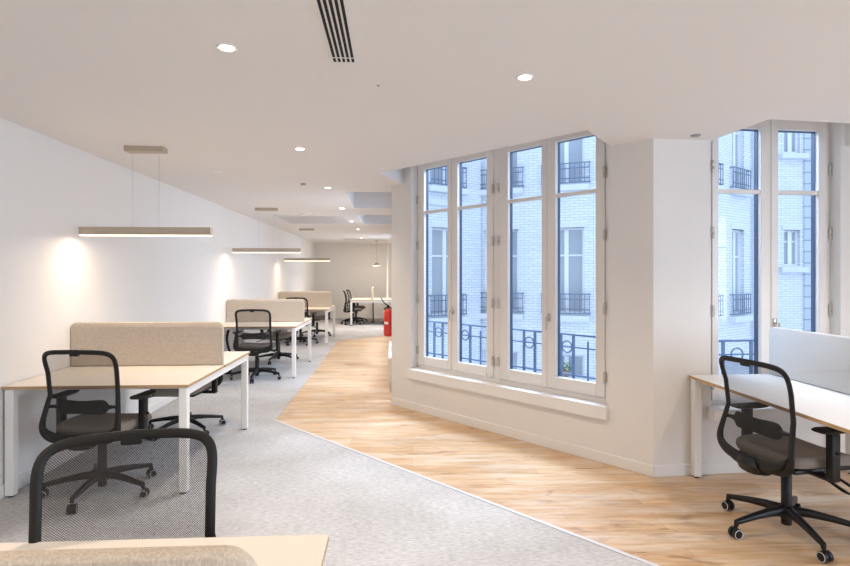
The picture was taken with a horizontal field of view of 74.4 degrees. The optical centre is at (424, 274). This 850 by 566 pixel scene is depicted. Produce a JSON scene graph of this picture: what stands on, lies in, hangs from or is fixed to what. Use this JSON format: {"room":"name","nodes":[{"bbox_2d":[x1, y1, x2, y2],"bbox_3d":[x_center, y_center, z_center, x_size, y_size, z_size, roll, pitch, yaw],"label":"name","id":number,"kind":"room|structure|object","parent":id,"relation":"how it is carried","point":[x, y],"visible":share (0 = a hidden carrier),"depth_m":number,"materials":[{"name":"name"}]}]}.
{"room":"open-plan office","nodes":[
{"label":"open-plan office","id":0,"kind":"room"},
{"bbox_2d":[0,118,315,485],"bbox_3d":[-3.149,0.000,7.432,0.200,3.000,23.200,0,0,-3],"label":"wall","id":1,"kind":"structure","parent":0,"point":[53,278],"depth_m":4.89,"materials":[{"name":"paint"}]},
{"bbox_2d":[0,329,291,499],"bbox_3d":[-3.042,1.458,7.439,0.014,0.085,23.200,0,0,-3],"label":"baseboard","id":2,"kind":"structure","parent":1,"relation":"attached to","point":[24,479],"depth_m":4.36,"materials":[{"name":"white wood"}]},
{"bbox_2d":[0,318,649,565],"bbox_3d":[1.054,1.510,7.673,8.220,0.020,23.200,0,0,-3],"label":"floor","id":3,"kind":"structure","parent":0,"point":[273,478],"depth_m":3.68,"materials":[{"name":"grey carpet"}]},
{"bbox_2d":[39,350,156,513],"bbox_3d":[-2.217,0.992,3.834,0.733,1.015,0.717,0,0,3],"label":"office chair","id":4,"kind":"object","parent":3,"relation":"on","point":[93,418],"visible":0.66,"depth_m":3.68,"materials":[{"name":"black plastic"}]},
{"bbox_2d":[28,428,216,543],"bbox_3d":[-0.803,0.992,1.450,0.739,1.015,0.736,0,0,-18],"label":"office chair","id":5,"kind":"object","parent":3,"relation":"on","point":[132,437],"visible":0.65,"depth_m":1.69,"materials":[{"name":"black plastic"}]},
{"bbox_2d":[1,322,249,496],"bbox_3d":[-2.271,0.946,4.601,1.225,1.108,1.655,0,0,-3],"label":"desk","id":6,"kind":"object","parent":3,"relation":"on","point":[185,357],"visible":0.89,"depth_m":4.55,"materials":[{"name":"laminate"}]},
{"bbox_2d":[0,534,328,565],"bbox_3d":[-0.843,0.946,0.768,1.225,1.108,1.630,0,0,-3],"label":"desk","id":7,"kind":"object","parent":3,"relation":"on","point":[286,550],"visible":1,"depth_m":0.81,"materials":[{"name":"laminate"}]},
{"bbox_2d":[148,375,225,439],"bbox_3d":[-2.337,1.036,5.396,0.709,0.927,0.729,0,0,5],"label":"office chair","id":8,"kind":"object","parent":3,"relation":"on","point":[215,383],"visible":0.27,"depth_m":5.35,"materials":[{"name":"black plastic"}]},
{"bbox_2d":[224,330,232,373],"bbox_3d":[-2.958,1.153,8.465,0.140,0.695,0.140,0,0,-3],"label":"office chair","id":9,"kind":"object","parent":3,"relation":"on","point":[227,332],"visible":0.6,"depth_m":8.46,"materials":[{"name":"black plastic"}]},
{"bbox_2d":[229,309,282,383],"bbox_3d":[-2.412,0.990,8.014,0.748,1.018,0.721,0,0,-3],"label":"office chair","id":10,"kind":"object","parent":3,"relation":"on","point":[255,349],"visible":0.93,"depth_m":7.85,"materials":[{"name":"black plastic"}]},
{"bbox_2d":[222,299,311,377],"bbox_3d":[-2.511,0.946,8.836,1.220,1.108,1.600,0,0,-3],"label":"desk","id":11,"kind":"object","parent":3,"relation":"on","point":[285,313],"visible":0.79,"depth_m":8.81,"materials":[{"name":"laminate"}]},
{"bbox_2d":[257,330,298,364],"bbox_3d":[-2.519,0.990,9.581,0.734,1.018,0.707,0,0,11],"label":"office chair","id":12,"kind":"object","parent":3,"relation":"on","point":[282,335],"visible":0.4,"depth_m":9.53,"materials":[{"name":"black plastic"}]},
{"bbox_2d":[284,297,318,345],"bbox_3d":[-2.676,0.992,12.034,0.738,1.015,0.718,0,0,9],"label":"office chair","id":13,"kind":"object","parent":3,"relation":"on","point":[300,338],"visible":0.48,"depth_m":11.95,"materials":[{"name":"black plastic"}]},
{"bbox_2d":[271,291,335,343],"bbox_3d":[-2.734,0.946,12.785,1.220,1.108,1.600,0,0,-3],"label":"desk","id":14,"kind":"object","parent":3,"relation":"on","point":[318,301],"visible":0.63,"depth_m":12.77,"materials":[{"name":"laminate"}]},
{"bbox_2d":[302,312,330,336],"bbox_3d":[-2.656,0.990,13.659,0.730,1.018,0.748,0,0,-11],"label":"office chair","id":15,"kind":"object","parent":3,"relation":"on","point":[317,317],"visible":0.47,"depth_m":13.59,"materials":[{"name":"black plastic"}]},
{"bbox_2d":[341,290,364,324],"bbox_3d":[-2.155,0.992,16.816,0.730,1.015,0.742,0,0,-11],"label":"office chair","id":16,"kind":"object","parent":3,"relation":"on","point":[354,309],"visible":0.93,"depth_m":16.66,"materials":[{"name":"black plastic"}]},
{"bbox_2d":[344,290,367,322],"bbox_3d":[-2.146,0.992,17.593,0.723,1.015,0.733,0,0,3],"label":"office chair","id":17,"kind":"object","parent":3,"relation":"on","point":[362,307],"visible":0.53,"depth_m":17.55,"materials":[{"name":"black plastic"}]},
{"bbox_2d":[350,286,391,325],"bbox_3d":[-1.607,0.946,17.259,1.280,1.108,1.755,0,0,-3],"label":"desk","id":18,"kind":"object","parent":3,"relation":"on","point":[359,299],"visible":0.73,"depth_m":16.42,"materials":[{"name":"laminate"}]},
{"bbox_2d":[387,240,387,298],"bbox_3d":[-1.129,-0.140,16.863,0.040,1.776,0.040,0,0,-3],"label":"pole","id":19,"kind":"object","parent":18,"relation":"on","point":[387,240],"visible":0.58,"depth_m":16.84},
{"bbox_2d":[316,243,391,315],"bbox_3d":[-2.184,0.000,19.207,3.470,3.000,0.200,0,0,-3],"label":"wall","id":20,"kind":"structure","parent":0,"point":[350,267],"depth_m":19.09,"materials":[{"name":"paint"}]},
{"bbox_2d":[330,316,383,317],"bbox_3d":[-2.171,1.458,19.100,3.056,0.085,0.014,0,0,-3],"label":"baseboard","id":21,"kind":"structure","parent":20,"relation":"attached to","point":[330,316],"depth_m":19.09,"materials":[{"name":"white wood"}]},
{"bbox_2d":[0,0,849,243],"bbox_3d":[1.054,-1.198,7.673,8.320,0.443,23.300,0,0,-3],"label":"ceiling","id":22,"kind":"structure","parent":0,"point":[99,78],"depth_m":2.98,"materials":[{"name":"paint"}]},
{"bbox_2d":[79,227,212,235],"bbox_3d":[-2.265,-0.348,4.598,1.052,0.069,0.100,0,0,-3],"label":"linear pendant","id":23,"kind":"object","parent":22,"relation":"hanging from","point":[145,231],"depth_m":4.57,"materials":[{"name":"beige metal"}]},
{"bbox_2d":[80,235,211,235],"bbox_3d":[-2.286,-0.319,4.597,1.042,0.009,0.048,0,0,-3],"label":"diffuser","id":24,"kind":"object","parent":23,"relation":"attached to","point":[80,235],"depth_m":4.57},
{"bbox_2d":[124,146,167,153],"bbox_3d":[-2.268,-1.010,4.598,0.340,0.060,0.100,0,0,-3],"label":"ceiling canopy","id":25,"kind":"object","parent":22,"relation":"hanging from","point":[129,149],"depth_m":4.55,"materials":[{"name":"beige metal"}]},
{"bbox_2d":[216,43,237,52],"bbox_3d":[-0.901,-1.030,2.549,0.096,0.007,0.096,0,0,-3],"label":"recessed light","id":26,"kind":"object","parent":22,"relation":"in","point":[223,47],"visible":1,"depth_m":2.54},
{"bbox_2d":[232,248,300,252],"bbox_3d":[-2.484,-0.373,8.823,1.050,0.065,0.100,0,0,-3],"label":"linear pendant","id":27,"kind":"object","parent":22,"relation":"hanging from","point":[266,250],"depth_m":8.80,"materials":[{"name":"beige metal"}]},
{"bbox_2d":[233,252,300,252],"bbox_3d":[-2.490,-0.344,8.822,1.047,0.009,0.048,0,0,-3],"label":"diffuser","id":28,"kind":"object","parent":27,"relation":"attached to","point":[233,252],"depth_m":8.80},
{"bbox_2d":[255,208,277,210],"bbox_3d":[-2.486,-1.015,8.823,0.340,0.034,0.100,0,0,-3],"label":"ceiling canopy","id":29,"kind":"object","parent":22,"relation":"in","point":[256,209],"depth_m":8.77,"materials":[{"name":"beige metal"}]},
{"bbox_2d":[299,228,313,230],"bbox_3d":[-2.694,-1.017,12.767,0.315,0.046,0.100,0,0,-3],"label":"ceiling canopy","id":30,"kind":"object","parent":22,"relation":"hanging from","point":[301,229],"depth_m":12.72,"materials":[{"name":"beige metal"}]},
{"bbox_2d":[284,258,329,260],"bbox_3d":[-2.682,-0.336,12.768,1.011,0.047,0.100,0,0,-3],"label":"linear pendant","id":31,"kind":"object","parent":22,"relation":"hanging from","point":[306,259],"depth_m":12.74,"materials":[{"name":"beige metal"}]},
{"bbox_2d":[274,215,350,223],"bbox_3d":[-2.082,-1.037,10.674,1.240,0.020,1.510,0,0,-3],"label":"ceiling panel","id":32,"kind":"object","parent":22,"relation":"in","point":[290,219],"visible":0.94,"depth_m":10.57,"materials":[{"name":"paint"}]},
{"bbox_2d":[314,0,366,63],"bbox_3d":[-0.334,-1.025,2.127,0.168,0.010,1.185,0,0,-3],"label":"ceiling vent","id":33,"kind":"object","parent":22,"relation":"in","point":[340,20],"visible":1,"depth_m":2.34,"materials":[{"name":"metal"}]},
{"bbox_2d":[342,238,386,240],"bbox_3d":[-1.768,-1.032,16.576,1.300,0.020,0.960,0,0,-3],"label":"ceiling panel","id":34,"kind":"object","parent":22,"relation":"in","point":[344,239],"visible":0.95,"depth_m":16.46,"materials":[{"name":"paint"}]},
{"bbox_2d":[516,74,533,80],"bbox_3d":[0.517,-1.017,2.894,0.096,0.007,0.096,0,0,-3],"label":"recessed light","id":35,"kind":"object","parent":22,"relation":"in","point":[523,77],"visible":1,"depth_m":2.89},
{"bbox_2d":[690,134,700,137],"bbox_3d":[1.956,-1.002,4.048,0.070,0.015,0.070,0,0,-3],"label":"smoke detector","id":36,"kind":"object","parent":22,"relation":"attached to","point":[693,135],"visible":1,"depth_m":4.03,"materials":[{"name":"grey plastic"}]},
{"bbox_2d":[392,138,652,464],"bbox_3d":[0.725,0.000,5.373,0.190,3.000,3.111,0,0,-42],"label":"wall","id":37,"kind":"structure","parent":0,"point":[627,433],"depth_m":4.39,"materials":[{"name":"paint"}]},
{"bbox_2d":[407,130,608,419],"bbox_3d":[0.694,-0.056,5.370,0.230,2.408,2.425,0,0,-42],"label":"window","id":38,"kind":"structure","parent":37,"relation":"in","point":[499,379],"depth_m":5.32,"materials":[{"name":"paint"}]},
{"bbox_2d":[429,320,595,380],"bbox_3d":[0.896,0.771,5.534,0.032,0.473,2.600,0,0,-42],"label":"guard railing","id":39,"kind":"object","parent":37,"relation":"attached to","point":[434,331],"visible":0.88,"depth_m":5.41,"materials":[{"name":"blue metal"}]},
{"bbox_2d":[391,397,653,476],"bbox_3d":[0.651,1.458,5.303,0.016,0.085,3.117,0,0,-42],"label":"baseboard","id":40,"kind":"structure","parent":37,"relation":"attached to","point":[613,460],"depth_m":4.93,"materials":[{"name":"white wood"}]},
{"bbox_2d":[276,336,849,565],"bbox_3d":[1.726,1.510,5.505,5.242,0.020,16.748,0,0,-33],"label":"floor","id":41,"kind":"structure","parent":0,"point":[346,400],"depth_m":4.00,"materials":[{"name":"brown wood"}]},
{"bbox_2d":[275,341,337,419],"bbox_3d":[-1.749,1.499,9.170,0.012,0.004,6.861,0,0,-3],"label":"trim","id":42,"kind":"structure","parent":41,"relation":"on","point":[337,341],"depth_m":7.44,"materials":[{"name":"grey metal"}]},
{"bbox_2d":[274,420,659,565],"bbox_3d":[2.088,1.498,1.931,0.028,0.005,10.530,0,0,-44],"label":"trim","id":43,"kind":"structure","parent":41,"relation":"on","point":[335,443],"depth_m":3.63,"materials":[{"name":"metal"}]},
{"bbox_2d":[688,327,849,477],"bbox_3d":[2.649,0.946,3.417,1.280,1.108,1.600,0,0,-3],"label":"desk","id":44,"kind":"object","parent":41,"relation":"on","point":[817,365],"visible":0.94,"depth_m":3.72,"materials":[{"name":"white laminate"}]},
{"bbox_2d":[717,356,849,562],"bbox_3d":[2.078,0.990,3.258,0.707,1.018,0.736,0,0,-13],"label":"office chair","id":45,"kind":"object","parent":41,"relation":"on","point":[776,451],"visible":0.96,"depth_m":3.17,"materials":[{"name":"black plastic"}]},
{"bbox_2d":[653,122,849,464],"bbox_3d":[3.507,0.000,4.483,3.682,3.000,0.190,0,0,-7],"label":"wall","id":46,"kind":"structure","parent":0,"point":[681,168],"depth_m":4.19,"materials":[{"name":"paint"}]},
{"bbox_2d":[654,461,747,476],"bbox_3d":[3.515,1.458,4.381,3.674,0.085,0.014,0,0,-7],"label":"baseboard","id":47,"kind":"structure","parent":46,"relation":"attached to","point":[715,467],"depth_m":4.19,"materials":[{"name":"white wood"}]},
{"bbox_2d":[719,339,753,373],"bbox_3d":[2.653,0.771,4.609,1.300,0.473,0.034,0,0,-7],"label":"guard railing","id":48,"kind":"object","parent":46,"relation":"attached to","point":[723,341],"visible":0.3,"depth_m":4.60,"materials":[{"name":"blue metal"}]},
{"bbox_2d":[707,119,831,420],"bbox_3d":[2.682,-0.077,4.330,1.145,2.325,0.270,0,0,-7],"label":"window","id":49,"kind":"structure","parent":46,"relation":"in","point":[766,192],"depth_m":4.38,"materials":[{"name":"paint"}]},
{"bbox_3d":[-0.410,0.000,10.333,0.300,3.000,7.320,0,0,-3],"label":"wall","id":50,"kind":"structure","parent":0,"visible":0},
{"bbox_2d":[381,298,391,336],"bbox_3d":[-0.600,0.693,9.130,0.221,0.634,0.152,0,0,8],"label":"fire extinguisher","id":51,"kind":"object","parent":50,"relation":"attached to","point":[388,312],"visible":0.89,"depth_m":9.07,"materials":[{"name":"red metal"}]},
{"bbox_2d":[388,341,391,390],"bbox_3d":[-0.473,1.280,7.986,0.089,0.440,1.800,0,0,-3],"label":"radiator","id":52,"kind":"object","parent":50,"relation":"attached to","point":[390,342],"visible":0.56,"depth_m":7.09,"materials":[{"name":"white metal"}]},
{"label":"outside","id":53,"kind":"structure","parent":0,"visible":0},
{"bbox_3d":[7.682,7.050,9.303,15.600,0.100,10.700,0,0,-3],"label":"courtyard","id":54,"kind":"object","parent":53,"visible":0},
{"bbox_2d":[429,131,810,381],"bbox_3d":[7.046,-1.000,13.799,14.818,16.000,2.712,0,0,-3],"label":"building","id":55,"kind":"structure","parent":54,"relation":"on","point":[736,149],"depth_m":13.84,"materials":[{"name":"white stone"}]},
{"bbox_2d":[563,362,571,376],"bbox_3d":[3.323,2.251,13.302,0.422,0.348,0.184,0,0,-3],"label":"potted plant","id":56,"kind":"object","parent":55,"relation":"on","point":[569,369],"visible":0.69,"depth_m":13.28,"materials":[{"name":"green plant"}]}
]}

